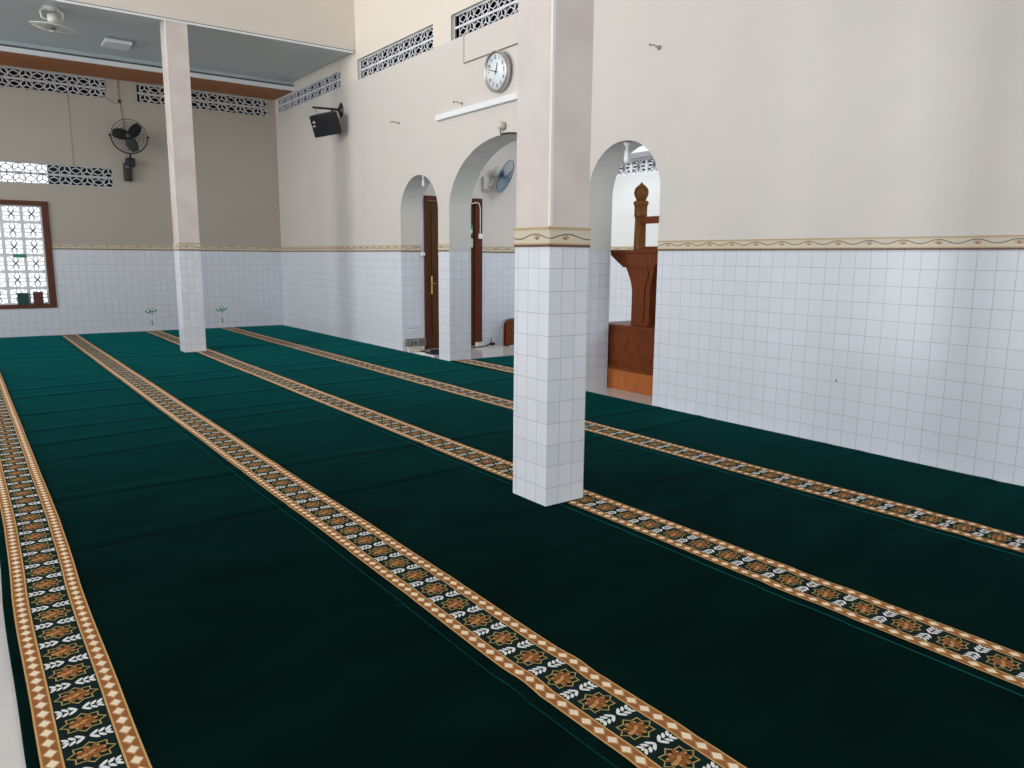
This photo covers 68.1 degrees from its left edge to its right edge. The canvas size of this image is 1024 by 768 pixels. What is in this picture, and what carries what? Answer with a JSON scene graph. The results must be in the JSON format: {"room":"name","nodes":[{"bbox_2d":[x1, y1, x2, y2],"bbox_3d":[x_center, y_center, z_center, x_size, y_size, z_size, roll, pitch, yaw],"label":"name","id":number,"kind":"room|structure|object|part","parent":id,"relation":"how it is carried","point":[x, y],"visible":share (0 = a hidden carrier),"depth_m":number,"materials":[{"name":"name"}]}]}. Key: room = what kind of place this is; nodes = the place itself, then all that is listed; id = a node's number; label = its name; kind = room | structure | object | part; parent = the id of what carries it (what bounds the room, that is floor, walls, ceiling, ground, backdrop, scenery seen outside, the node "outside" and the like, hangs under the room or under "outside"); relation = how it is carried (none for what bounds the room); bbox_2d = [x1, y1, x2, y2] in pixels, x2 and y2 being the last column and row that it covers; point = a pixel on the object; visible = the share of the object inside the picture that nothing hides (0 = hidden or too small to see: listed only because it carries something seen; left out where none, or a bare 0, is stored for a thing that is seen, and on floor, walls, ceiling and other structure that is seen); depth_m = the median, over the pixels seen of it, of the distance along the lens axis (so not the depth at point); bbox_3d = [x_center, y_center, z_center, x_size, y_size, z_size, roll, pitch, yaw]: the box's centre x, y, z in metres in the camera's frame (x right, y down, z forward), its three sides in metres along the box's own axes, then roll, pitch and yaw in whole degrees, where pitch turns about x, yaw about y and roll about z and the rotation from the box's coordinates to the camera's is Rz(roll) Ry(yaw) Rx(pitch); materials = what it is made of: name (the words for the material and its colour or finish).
{"room":"mosque","nodes":[
{"label":"mosque","id":0,"kind":"room"},
{"bbox_2d":[47,165,112,186],"bbox_3d":[-6.318,-3.147,15.635,5.440,3.862,0.150,-6,12,-36],"label":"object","id":1,"kind":"structure","parent":0,"point":[53,169],"depth_m":14.13,"materials":[{"name":"black"}]},
{"bbox_2d":[0,68,265,115],"bbox_3d":[-9.553,-5.184,12.456,12.400,1.150,0.840,-6,12,-36],"label":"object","id":2,"kind":"structure","parent":0,"point":[3,69],"depth_m":14.14,"materials":[{"name":"black concrete"}]},
{"bbox_2d":[0,65,291,337],"bbox_3d":[-11.064,-2.980,11.211,16.110,4.912,0.150,-6,12,-36],"label":"wall","id":3,"kind":"structure","parent":0,"point":[98,291],"depth_m":14.12,"materials":[{"name":"beige paint"}]},
{"bbox_2d":[0,199,56,308],"bbox_3d":[-8.960,-2.193,12.854,2.000,1.850,0.130,-6,12,-36],"label":"window","id":4,"kind":"structure","parent":3,"relation":"in","point":[44,221],"depth_m":13.22,"materials":[{"name":"brown wood"}]},
{"bbox_2d":[13,254,25,257],"bbox_3d":[-8.559,-2.229,13.177,0.190,0.060,0.022,-6,12,-36],"label":"sign","id":5,"kind":"object","parent":4,"relation":"attached to","point":[14,255],"visible":1,"depth_m":13.16,"materials":[{"name":"green"}]},
{"bbox_2d":[17,293,28,304],"bbox_3d":[-8.549,-1.491,13.251,0.160,0.200,0.115,-6,12,-36],"label":"book stack","id":6,"kind":"object","parent":4,"relation":"on","point":[23,298],"visible":1,"depth_m":13.20,"materials":[{"name":"teal paper"}]},
{"bbox_2d":[33,292,43,303],"bbox_3d":[-8.365,-1.519,13.382,0.145,0.215,0.115,-6,12,-36],"label":"book stack","id":7,"kind":"object","parent":4,"relation":"on","point":[37,296],"visible":1,"depth_m":13.34,"materials":[{"name":"red paper"}]},
{"bbox_2d":[0,66,106,98],"bbox_3d":[-8.684,-5.119,12.549,3.513,0.337,0.026,-6,12,-36],"label":"air vent","id":8,"kind":"object","parent":3,"relation":"in","point":[83,86],"visible":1,"depth_m":13.08,"materials":[{"name":"grey concrete"}]},
{"bbox_2d":[0,161,113,187],"bbox_3d":[-8.685,-3.596,12.811,3.531,0.357,0.026,-6,12,-36],"label":"air vent","id":9,"kind":"object","parent":3,"relation":"in","point":[41,164],"visible":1,"depth_m":13.29,"materials":[{"name":"grey concrete"}]},
{"bbox_2d":[67,94,73,164],"bbox_3d":[-7.751,-4.460,13.309,0.015,1.190,0.010,-6,12,-36],"label":"cable","id":10,"kind":"object","parent":3,"relation":"attached to","point":[67,94],"visible":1,"depth_m":13.30,"materials":[{"name":"grey plastic"}]},
{"bbox_2d":[108,119,148,181],"bbox_3d":[-6.831,-4.202,13.634,0.570,1.050,0.512,1,9,2],"label":"wall fan","id":11,"kind":"object","parent":3,"relation":"attached to","point":[129,136],"visible":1,"depth_m":13.57,"materials":[{"name":"black metal"}]},
{"bbox_3d":[-6.945,-4.440,13.444,0.276,0.201,0.043,-5,11,-31],"label":"fan blade","id":12,"kind":"part","parent":11,"relation":"part of","materials":[{"name":"black plastic"}]},
{"bbox_3d":[-6.811,-4.296,13.583,0.213,0.254,0.093,0,10,-4],"label":"fan blade","id":13,"kind":"part","parent":11,"relation":"part of","materials":[{"name":"black plastic"}]},
{"bbox_3d":[-6.740,-4.531,13.533,0.237,0.252,0.114,-6,12,-36],"label":"fan blade","id":14,"kind":"part","parent":11,"relation":"part of","materials":[{"name":"black plastic"}]},
{"bbox_2d":[136,83,164,104],"bbox_3d":[-6.678,-5.345,13.993,0.475,0.331,0.026,-6,12,-36],"label":"air vent","id":15,"kind":"object","parent":3,"relation":"in","point":[148,94],"depth_m":13.98,"materials":[{"name":"grey concrete"}]},
{"bbox_2d":[145,307,156,324],"bbox_3d":[-6.893,-1.297,14.493,0.218,0.347,0.002,-6,12,-36],"label":"wall decal","id":16,"kind":"object","parent":3,"relation":"attached to","point":[151,307],"depth_m":14.49,"materials":[{"name":"green"}]},
{"bbox_2d":[52,244,280,251],"bbox_3d":[-8.664,-2.368,12.992,9.554,0.094,0.011,-6,12,-36],"label":"trim","id":17,"kind":"structure","parent":3,"relation":"attached to","point":[54,246],"depth_m":14.29,"materials":[{"name":"beige"}]},
{"bbox_2d":[191,90,267,116],"bbox_3d":[-5.513,-5.475,14.832,1.451,0.331,0.026,-6,12,-36],"label":"air vent","id":18,"kind":"object","parent":3,"relation":"in","point":[260,107],"depth_m":14.82,"materials":[{"name":"grey concrete"}]},
{"bbox_2d":[0,51,292,99],"bbox_3d":[-10.759,-4.961,10.346,15.554,0.015,1.040,-6,12,-36],"label":"beam","id":19,"kind":"structure","parent":0,"point":[6,58],"depth_m":13.20,"materials":[{"name":"brown wood"}]},
{"bbox_2d":[107,80,126,157],"bbox_3d":[-7.142,-4.781,13.687,0.267,1.490,0.030,-6,12,-36],"label":"cable","id":20,"kind":"object","parent":19,"relation":"hanging from","point":[119,101],"visible":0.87,"depth_m":13.66,"materials":[{"name":"grey plastic"}]},
{"bbox_2d":[0,0,350,81],"bbox_3d":[-9.720,-4.919,8.738,15.754,0.150,2.718,-6,12,-36],"label":"ceiling","id":21,"kind":"structure","parent":0,"point":[210,49],"depth_m":11.76,"materials":[{"name":"grey paint"}]},
{"bbox_2d":[29,5,75,34],"bbox_3d":[-6.187,-4.900,10.197,0.550,0.309,0.551,-6,12,-36],"label":"ceiling fan","id":22,"kind":"object","parent":21,"relation":"hanging from","point":[53,20],"visible":1,"depth_m":10.15,"materials":[{"name":"grey"}]},
{"bbox_3d":[-6.314,-4.819,10.232,0.230,0.054,0.164,2,10,9],"label":"fan blade","id":23,"kind":"part","parent":22,"relation":"part of","materials":[{"name":"grey"}]},
{"bbox_3d":[-6.140,-4.778,10.098,0.169,0.030,0.242,-6,12,-36],"label":"fan blade","id":24,"kind":"part","parent":22,"relation":"part of","materials":[{"name":"grey"}]},
{"bbox_3d":[-6.176,-4.904,10.197,0.151,0.138,0.150,-6,12,-36],"label":"fan motor","id":25,"kind":"part","parent":22,"relation":"part of","materials":[{"name":"grey"}]},
{"bbox_2d":[101,36,136,50],"bbox_3d":[-6.112,-5.281,11.769,0.440,0.075,0.480,-6,12,-36],"label":"ceiling lamp","id":26,"kind":"object","parent":21,"relation":"attached to","point":[109,41],"visible":1,"depth_m":11.66,"materials":[{"name":"grey plastic"}]},
{"bbox_2d":[160,20,205,351],"bbox_3d":[-4.837,-2.818,11.164,0.325,4.712,0.325,-6,12,-36],"label":"pillar","id":27,"kind":"structure","parent":0,"point":[174,35],"depth_m":11.04,"materials":[{"name":"beige paint"}]},
{"bbox_2d":[71,0,354,51],"bbox_3d":[-8.906,-5.494,7.518,15.754,1.700,0.020,-6,12,-36],"label":"wall","id":28,"kind":"structure","parent":0,"point":[330,23],"depth_m":11.39,"materials":[{"name":"beige paint"}]},
{"bbox_2d":[51,0,353,53],"bbox_3d":[-8.914,-4.643,7.652,15.742,0.034,0.032,-6,12,-36],"label":"trim","id":29,"kind":"structure","parent":28,"relation":"attached to","point":[63,1],"depth_m":10.84,"materials":[{"name":"white paint"}]},
{"bbox_2d":[292,0,517,106],"bbox_3d":[-0.747,-4.955,11.135,1.346,1.420,13.180,-6,12,-36],"label":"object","id":30,"kind":"structure","parent":0,"point":[493,4],"depth_m":12.99,"materials":[{"name":"grey concrete"}]},
{"bbox_2d":[421,140,516,348],"bbox_3d":[-0.597,-2.442,12.398,2.090,3.632,0.120,-6,12,-36],"label":"wall","id":31,"kind":"structure","parent":0,"point":[498,209],"depth_m":12.61,"materials":[{"name":"white paint"}]},
{"bbox_2d":[423,195,481,348],"bbox_3d":[-0.955,-1.781,12.202,1.075,2.387,0.152,-6,12,-36],"label":"door","id":32,"kind":"structure","parent":31,"relation":"in","point":[431,273],"depth_m":12.09,"materials":[{"name":"brown wood"}]},
{"bbox_3d":[-1.243,-1.562,11.976,0.066,0.280,0.072,-6,12,-36],"label":"handle","id":33,"kind":"part","parent":32,"relation":"part of","materials":[{"name":"gold metal"}]},
{"bbox_2d":[471,202,480,233],"bbox_3d":[-0.594,-2.673,12.237,0.216,0.518,0.020,-6,12,-36],"label":"cable","id":34,"kind":"object","parent":32,"relation":"attached to","point":[475,202],"visible":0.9,"depth_m":12.28,"materials":[{"name":"white paint"}]},
{"bbox_2d":[482,160,513,192],"bbox_3d":[-0.150,-3.347,12.218,0.527,0.509,0.443,-6,12,-36],"label":"wall fan","id":35,"kind":"object","parent":31,"relation":"attached to","point":[497,173],"visible":1,"depth_m":12.20,"materials":[{"name":"blue plastic"}]},
{"bbox_3d":[-0.230,-3.408,12.234,0.172,0.200,0.180,3,10,16],"label":"fan motor","id":36,"kind":"part","parent":35,"relation":"part of","materials":[{"name":"grey plastic"}]},
{"bbox_3d":[-0.163,-3.228,12.234,0.176,0.237,0.090,-9,13,-43],"label":"fan blade","id":37,"kind":"part","parent":35,"relation":"part of","materials":[{"name":"blue plastic"}]},
{"bbox_2d":[0,325,1010,767],"bbox_3d":[-3.075,1.044,2.886,18.200,0.150,23.930,-6,12,-36],"label":"floor","id":38,"kind":"structure","parent":0,"point":[11,744],"depth_m":2.61,"materials":[{"name":"tile"}]},
{"bbox_2d":[0,335,616,767],"bbox_3d":[-3.624,0.376,6.339,1.385,0.020,17.261,-6,12,-36],"label":"carpet","id":39,"kind":"object","parent":38,"relation":"on","point":[161,610],"visible":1,"depth_m":2.96,"materials":[{"name":"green carpet"}]},
{"bbox_2d":[405,338,425,350],"bbox_3d":[-1.510,-0.621,11.908,0.335,0.187,0.075,-6,12,-36],"label":"display box","id":40,"kind":"object","parent":38,"relation":"on","point":[413,343],"visible":0.94,"depth_m":11.87,"materials":[{"name":"grey"}]},
{"bbox_3d":[-1.532,-0.646,11.845,0.170,0.083,0.005,-6,12,-36],"label":"lettered panel","id":41,"kind":"part","parent":40,"relation":"part of","materials":[{"name":"grey"}]},
{"bbox_2d":[408,348,423,351],"bbox_3d":[-1.490,-0.528,11.779,0.260,0.047,0.060,-7,12,-38],"label":"power strip","id":42,"kind":"object","parent":38,"relation":"on","point":[414,349],"visible":0.93,"depth_m":11.75,"materials":[{"name":"beige plastic"}]},
{"bbox_2d":[415,352,434,356],"bbox_3d":[-1.312,-0.451,11.372,0.050,0.032,0.582,-6,12,-36],"label":"cable","id":43,"kind":"object","parent":38,"relation":"on","point":[421,353],"visible":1,"depth_m":11.37,"materials":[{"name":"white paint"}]},
{"bbox_2d":[420,349,438,354],"bbox_3d":[-1.194,-0.496,11.572,0.448,0.058,0.393,0,9,-3],"label":"cable","id":44,"kind":"object","parent":38,"relation":"on","point":[432,351],"visible":0.7,"depth_m":11.53,"materials":[{"name":"black plastic"}]},
{"bbox_2d":[475,342,484,345],"bbox_3d":[-0.528,-0.664,12.578,0.150,0.067,0.075,-6,12,-36],"label":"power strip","id":45,"kind":"object","parent":38,"relation":"on","point":[476,343],"visible":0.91,"depth_m":12.54,"materials":[{"name":"beige plastic"}]},
{"bbox_2d":[451,355,513,374],"bbox_3d":[0.397,-0.221,10.108,1.348,0.021,2.450,-6,12,-36],"label":"carpet","id":46,"kind":"object","parent":38,"relation":"on","point":[504,364],"visible":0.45,"depth_m":10.45,"materials":[{"name":"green carpet"}]},
{"bbox_2d":[497,318,513,344],"bbox_3d":[-0.038,-0.878,12.650,0.415,0.455,0.091,-3,10,-21],"label":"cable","id":47,"kind":"object","parent":38,"relation":"on","point":[508,318],"visible":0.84,"depth_m":12.57,"materials":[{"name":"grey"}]},
{"bbox_2d":[503,319,513,346],"bbox_3d":[0.081,-0.867,12.688,0.480,0.442,0.110,-6,12,-36],"label":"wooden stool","id":48,"kind":"object","parent":38,"relation":"on","point":[508,327],"visible":0.43,"depth_m":12.56,"materials":[{"name":"brown wood"}]},
{"bbox_3d":[0.106,-0.842,12.658,0.410,0.362,0.015,-6,12,-36],"label":"panel","id":49,"kind":"part","parent":48,"relation":"part of","materials":[{"name":"brown wood"}]},
{"bbox_2d":[58,331,1023,767],"bbox_3d":[-2.516,0.252,7.137,1.392,0.019,17.261,-6,12,-36],"label":"carpet","id":50,"kind":"object","parent":38,"relation":"on","point":[650,654],"visible":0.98,"depth_m":3.12,"materials":[{"name":"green carpet"}]},
{"bbox_2d":[142,328,1023,695],"bbox_3d":[-1.398,0.127,7.942,1.390,0.019,17.261,-6,12,-36],"label":"carpet","id":51,"kind":"object","parent":38,"relation":"on","point":[954,601],"visible":0.88,"depth_m":4.13,"materials":[{"name":"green carpet"}]},
{"bbox_2d":[219,325,1023,555],"bbox_3d":[-0.303,0.004,8.731,1.341,0.019,17.260,-6,12,-36],"label":"carpet","id":52,"kind":"object","parent":38,"relation":"on","point":[976,509],"visible":0.91,"depth_m":5.69,"materials":[{"name":"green carpet"}]},
{"bbox_2d":[607,182,658,395],"bbox_3d":[1.952,-1.075,8.410,1.300,2.292,1.530,-6,12,-36],"label":"minbar","id":53,"kind":"object","parent":38,"relation":"on","point":[630,362],"visible":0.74,"depth_m":8.34,"materials":[{"name":"brown wood"}]},
{"bbox_3d":[1.436,0.003,8.215,0.035,0.222,1.530,-6,12,-36],"label":"skirting","id":54,"kind":"part","parent":53,"relation":"part of","materials":[{"name":"orange wood"}]},
{"bbox_3d":[1.437,-0.308,8.162,0.040,0.410,1.530,-6,12,-36],"label":"carved panel","id":55,"kind":"part","parent":53,"relation":"part of","materials":[{"name":"brown wood"}]},
{"bbox_3d":[1.433,-1.683,8.486,0.136,0.365,0.136,-6,12,-36],"label":"post","id":56,"kind":"part","parent":53,"relation":"part of","materials":[{"name":"brown wood"}]},
{"bbox_3d":[1.457,-0.961,8.265,0.014,0.583,0.065,-6,12,-36],"label":"column moulding","id":57,"kind":"part","parent":53,"relation":"part of","materials":[{"name":"brown wood"}]},
{"bbox_3d":[1.695,-1.461,8.156,0.080,0.040,0.795,-6,12,-36],"label":"rail","id":58,"kind":"part","parent":53,"relation":"part of","materials":[{"name":"brown wood"}]},
{"bbox_3d":[1.698,-1.764,8.106,0.080,0.075,0.795,-6,12,-36],"label":"hand rail","id":59,"kind":"part","parent":53,"relation":"part of","materials":[{"name":"brown wood"}]},
{"bbox_2d":[513,0,593,506],"bbox_3d":[0.245,-2.464,4.141,0.313,6.412,0.345,-6,12,-36],"label":"pillar","id":60,"kind":"structure","parent":0,"point":[552,230],"depth_m":4.31,"materials":[{"name":"white tile"}]},
{"bbox_2d":[609,146,659,321],"bbox_3d":[2.379,-2.051,10.208,0.200,3.632,7.220,-6,12,-36],"label":"wall","id":61,"kind":"structure","parent":0,"point":[623,219],"depth_m":11.10,"materials":[{"name":"white paint"}]},
{"bbox_2d":[401,245,645,252],"bbox_3d":[1.350,-1.702,9.507,2.443,0.094,6.981,-6,12,-36],"label":"trim","id":62,"kind":"structure","parent":61,"relation":"attached to","point":[407,248],"depth_m":11.76,"materials":[{"name":"beige"}]},
{"bbox_2d":[617,157,658,175],"bbox_3d":[2.078,-3.034,10.430,0.038,0.250,2.445,-6,12,-36],"label":"air vent","id":63,"kind":"object","parent":61,"relation":"in","point":[638,169],"visible":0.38,"depth_m":10.77,"materials":[{"name":"white concrete"}]},
{"bbox_2d":[619,160,652,174],"bbox_3d":[2.260,-3.070,10.559,0.200,1.200,3.400,-6,12,-36],"label":"wall","id":64,"kind":"structure","parent":0,"point":[649,160],"depth_m":11.21,"materials":[{"name":"black"}]},
{"bbox_2d":[276,0,1023,485],"bbox_3d":[2.349,-2.781,6.141,0.370,6.412,23.780,-6,12,-36],"label":"wall","id":65,"kind":"structure","parent":0,"point":[757,119],"depth_m":6.39,"materials":[{"name":"white tile"}]},
{"bbox_2d":[0,39,293,90],"bbox_3d":[-10.438,-4.959,9.900,15.554,0.165,0.050,-6,12,-36],"label":"trim","id":66,"kind":"structure","parent":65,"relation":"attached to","point":[5,45],"depth_m":12.73,"materials":[{"name":"white paint"}]},
{"bbox_2d":[278,70,340,112],"bbox_3d":[-3.783,-5.358,14.001,0.010,0.280,3.094,-6,12,-36],"label":"air vent","id":67,"kind":"object","parent":65,"relation":"in","point":[338,80],"visible":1,"depth_m":13.86,"materials":[{"name":"white concrete"}]},
{"bbox_2d":[309,103,342,137],"bbox_3d":[-3.067,-4.428,12.701,0.507,0.612,0.495,2,10,8],"label":"loudspeaker","id":68,"kind":"object","parent":65,"relation":"attached to","point":[326,123],"visible":1,"depth_m":12.55,"materials":[{"name":"black plastic"}]},
{"bbox_2d":[309,113,340,136],"bbox_3d":[-3.093,-4.285,12.537,0.490,0.374,0.122,2,10,8],"label":"grille","id":69,"kind":"object","parent":68,"relation":"attached to","point":[323,124],"depth_m":12.53,"materials":[{"name":"plastic"}]},
{"bbox_2d":[360,26,432,78],"bbox_3d":[-1.743,-4.910,11.317,0.010,0.315,2.412,-6,12,-36],"label":"air vent","id":70,"kind":"object","parent":65,"relation":"in","point":[427,40],"visible":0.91,"depth_m":11.23,"materials":[{"name":"white concrete"}]},
{"bbox_2d":[421,176,424,186],"bbox_3d":[-1.289,-2.953,11.043,0.068,0.158,0.068,-6,12,-36],"label":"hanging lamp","id":71,"kind":"object","parent":65,"relation":"hanging from","point":[423,177],"visible":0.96,"depth_m":11.03,"materials":[{"name":"white paint"}]},
{"bbox_2d":[435,92,516,120],"bbox_3d":[-0.124,-3.418,9.131,0.060,0.074,3.070,-6,12,-36],"label":"trim","id":72,"kind":"structure","parent":65,"relation":"attached to","point":[508,98],"depth_m":9.51,"materials":[{"name":"white paint"}]},
{"bbox_2d":[454,0,517,38],"bbox_3d":[-0.068,-4.518,9.053,0.010,0.315,2.349,-6,12,-36],"label":"air vent","id":73,"kind":"object","parent":65,"relation":"in","point":[510,3],"visible":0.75,"depth_m":9.44,"materials":[{"name":"white concrete"}]},
{"bbox_2d":[484,50,510,92],"bbox_3d":[-0.177,-3.747,9.091,0.130,0.472,0.470,-6,12,-36],"label":"wall clock","id":74,"kind":"object","parent":65,"relation":"attached to","point":[497,67],"visible":1,"depth_m":9.06,"materials":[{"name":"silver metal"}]},
{"bbox_2d":[497,121,505,133],"bbox_3d":[-0.134,-3.105,9.159,0.104,0.142,0.104,-6,12,-36],"label":"lamp","id":75,"kind":"object","parent":65,"relation":"attached to","point":[501,125],"visible":1,"depth_m":9.12,"materials":[{"name":"white glass"}]},
{"bbox_2d":[500,132,516,134],"bbox_3d":[0.052,-2.946,8.994,0.020,0.131,0.642,-6,12,-36],"label":"cable","id":76,"kind":"object","parent":65,"relation":"attached to","point":[506,132],"visible":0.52,"depth_m":9.09,"materials":[{"name":"black plastic"}]},
{"bbox_2d":[623,142,631,163],"bbox_3d":[1.173,-2.351,7.719,0.090,0.210,0.090,-6,12,-36],"label":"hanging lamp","id":77,"kind":"object","parent":65,"relation":"hanging from","point":[627,144],"visible":1,"depth_m":7.70,"materials":[{"name":"white paint"}]},
{"bbox_3d":[1.173,-2.316,7.725,0.068,0.140,0.068,-6,12,-36],"label":"bulb","id":78,"kind":"part","parent":77,"relation":"part of","materials":[{"name":"white glass"}]},
{"bbox_2d":[281,235,1023,251],"bbox_3d":[0.135,-1.642,9.089,0.011,0.094,16.770,-6,12,-36],"label":"trim","id":79,"kind":"structure","parent":65,"relation":"attached to","point":[982,242],"depth_m":5.89,"materials":[{"name":"beige"}]},
{"bbox_2d":[649,43,660,49],"bbox_3d":[1.331,-3.155,7.082,0.142,0.044,0.044,-6,12,-36],"label":"wall hook","id":80,"kind":"object","parent":65,"relation":"attached to","point":[659,46],"visible":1,"depth_m":7.09,"materials":[{"name":"silver metal"}]}
]}

